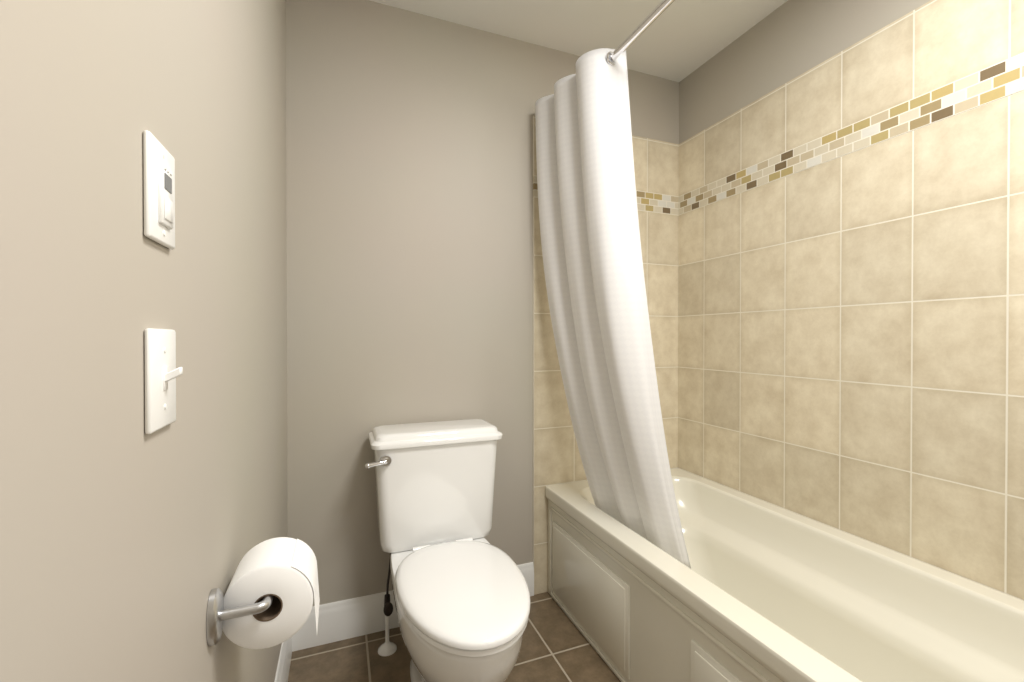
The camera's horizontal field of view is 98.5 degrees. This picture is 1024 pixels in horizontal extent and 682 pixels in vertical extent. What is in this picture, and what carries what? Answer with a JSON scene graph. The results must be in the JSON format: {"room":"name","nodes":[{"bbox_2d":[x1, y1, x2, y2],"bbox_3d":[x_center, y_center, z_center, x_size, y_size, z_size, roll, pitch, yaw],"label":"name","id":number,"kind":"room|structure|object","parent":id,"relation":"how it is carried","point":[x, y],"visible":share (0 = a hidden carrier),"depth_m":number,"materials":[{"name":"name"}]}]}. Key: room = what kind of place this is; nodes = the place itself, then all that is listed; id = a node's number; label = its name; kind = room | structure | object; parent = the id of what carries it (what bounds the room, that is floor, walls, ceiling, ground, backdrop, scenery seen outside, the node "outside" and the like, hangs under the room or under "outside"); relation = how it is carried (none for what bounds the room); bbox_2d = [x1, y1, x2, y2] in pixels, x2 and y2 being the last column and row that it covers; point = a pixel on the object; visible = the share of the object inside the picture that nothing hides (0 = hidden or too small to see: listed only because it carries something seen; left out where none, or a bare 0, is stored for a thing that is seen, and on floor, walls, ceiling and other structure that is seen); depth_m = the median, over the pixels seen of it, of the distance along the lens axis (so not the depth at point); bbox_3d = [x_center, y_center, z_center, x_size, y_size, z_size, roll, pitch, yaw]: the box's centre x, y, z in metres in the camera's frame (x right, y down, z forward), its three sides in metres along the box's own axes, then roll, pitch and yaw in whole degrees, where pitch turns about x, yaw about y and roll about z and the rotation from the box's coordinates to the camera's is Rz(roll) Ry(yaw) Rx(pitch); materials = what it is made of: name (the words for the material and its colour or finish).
{"room":"bathroom","nodes":[
{"label":"bathroom","id":0,"kind":"room"},
{"bbox_2d":[0,0,287,681],"bbox_3d":[-0.447,-0.084,0.512,0.100,2.440,2.500,0,0,-21],"label":"wall","id":1,"kind":"structure","parent":0,"point":[127,543],"depth_m":0.41,"materials":[{"name":"beige paint"}]},
{"bbox_2d":[143,130,174,249],"bbox_3d":[-0.369,-0.155,0.467,0.011,0.105,0.073,0,0,-21],"label":"switch","id":2,"kind":"object","parent":1,"relation":"attached to","point":[159,187],"visible":0.98,"depth_m":0.45,"materials":[{"name":"white plastic"}]},
{"bbox_2d":[144,328,182,433],"bbox_3d":[-0.365,0.040,0.470,0.021,0.105,0.073,0,0,-21],"label":"toggle light switch","id":3,"kind":"object","parent":1,"relation":"attached to","point":[162,372],"visible":0.98,"depth_m":0.46,"materials":[{"name":"white plastic"}]},
{"bbox_2d":[206,537,319,648],"bbox_3d":[-0.405,0.422,0.743,0.143,0.132,0.186,0,0,-21],"label":"toilet paper holder","id":4,"kind":"object","parent":1,"relation":"attached to","point":[266,600],"visible":1,"depth_m":0.70,"materials":[{"name":"white paper"}]},
{"bbox_2d":[275,637,291,681],"bbox_3d":[-0.393,1.065,0.541,0.015,0.142,2.300,0,0,-21],"label":"baseboard","id":5,"kind":"structure","parent":1,"relation":"attached to","point":[283,668],"depth_m":1.42,"materials":[{"name":"white"}]},
{"bbox_2d":[288,592,620,681],"bbox_3d":[0.434,1.184,0.864,1.990,0.100,2.500,0,0,-21],"label":"floor","id":6,"kind":"structure","parent":0,"point":[556,646],"depth_m":1.57,"materials":[{"name":"tile"}]},
{"bbox_2d":[365,419,529,681],"bbox_3d":[-0.198,0.727,1.406,0.498,0.807,0.797,0,0,-21],"label":"toilet","id":7,"kind":"object","parent":6,"relation":"on","point":[461,593],"visible":1,"depth_m":1.48,"materials":[{"name":"white ceramic"}]},
{"bbox_2d":[545,468,1023,681],"bbox_3d":[0.771,0.890,1.399,0.748,0.480,1.520,0,0,-21],"label":"bathtub","id":8,"kind":"object","parent":6,"relation":"on","point":[761,591],"visible":0.9,"depth_m":1.35,"materials":[{"name":"beige ceramic"}]},
{"bbox_2d":[286,0,678,605],"bbox_3d":[-0.002,-0.094,1.973,1.790,2.440,0.100,0,0,-21],"label":"wall","id":9,"kind":"structure","parent":0,"point":[409,173],"depth_m":1.75,"materials":[{"name":"beige paint"}]},
{"bbox_2d":[292,562,533,651],"bbox_3d":[-0.353,1.057,1.783,0.962,0.142,0.015,0,0,-21],"label":"baseboard","id":10,"kind":"structure","parent":9,"relation":"attached to","point":[349,618],"depth_m":1.67,"materials":[{"name":"white wood"}]},
{"bbox_2d":[533,197,677,594],"bbox_3d":[0.468,0.244,2.100,0.803,1.762,0.010,0,0,-21],"label":"wall tiles","id":11,"kind":"structure","parent":9,"relation":"attached to","point":[556,457],"depth_m":2.01,"materials":[{"name":"beige tile"}]},
{"bbox_2d":[533,176,678,214],"bbox_3d":[0.468,-0.683,2.093,0.801,0.093,0.012,0,0,-21],"label":"mosaic band","id":12,"kind":"object","parent":9,"relation":"attached to","point":[657,203],"visible":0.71,"depth_m":2.18,"materials":[{"name":"tile"}]},
{"bbox_2d":[533,115,678,196],"bbox_3d":[0.468,-0.862,2.092,0.803,0.265,0.010,0,0,-21],"label":"wall tiles","id":13,"kind":"structure","parent":9,"relation":"attached to","point":[656,166],"depth_m":2.18,"materials":[{"name":"beige tile"}]},
{"bbox_2d":[370,0,787,81],"bbox_3d":[0.434,-1.356,0.847,1.990,0.100,2.500,0,0,-21],"label":"ceiling","id":14,"kind":"structure","parent":0,"point":[678,40],"depth_m":1.82,"materials":[{"name":"white paint"}]},
{"bbox_2d":[679,0,929,143],"bbox_3d":[1.314,-0.088,1.199,0.100,2.440,2.500,0,0,-21],"label":"wall","id":15,"kind":"structure","parent":0,"point":[786,42],"depth_m":1.75,"materials":[{"name":"beige paint"}]},
{"bbox_2d":[678,90,1023,600],"bbox_3d":[1.163,0.249,1.437,0.010,1.762,1.750,0,0,-21],"label":"wall tiles","id":16,"kind":"structure","parent":15,"relation":"attached to","point":[851,343],"depth_m":1.40,"materials":[{"name":"beige tile"}]},
{"bbox_2d":[678,53,1023,214],"bbox_3d":[1.162,-0.678,1.431,0.012,0.093,1.750,0,0,-21],"label":"mosaic band","id":17,"kind":"object","parent":15,"relation":"attached to","point":[1005,78],"visible":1,"depth_m":1.40,"materials":[{"name":"tile"}]},
{"bbox_2d":[679,0,1023,195],"bbox_3d":[1.163,-0.858,1.430,0.010,0.265,1.750,0,0,-21],"label":"wall tiles","id":18,"kind":"structure","parent":15,"relation":"attached to","point":[929,46],"depth_m":1.44,"materials":[{"name":"beige tile"}]},
{"bbox_3d":[0.870,-0.078,-0.263,1.790,2.440,0.100,0,0,-21],"label":"wall","id":19,"kind":"structure","parent":0,"visible":0},
{"bbox_2d":[535,0,690,568],"bbox_3d":[0.616,-0.139,0.921,0.271,1.755,2.286,0,0,-21],"label":"shower curtain","id":20,"kind":"object","parent":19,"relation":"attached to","point":[592,253],"visible":0.94,"depth_m":1.53,"materials":[{"name":"white fabric"}]}
]}

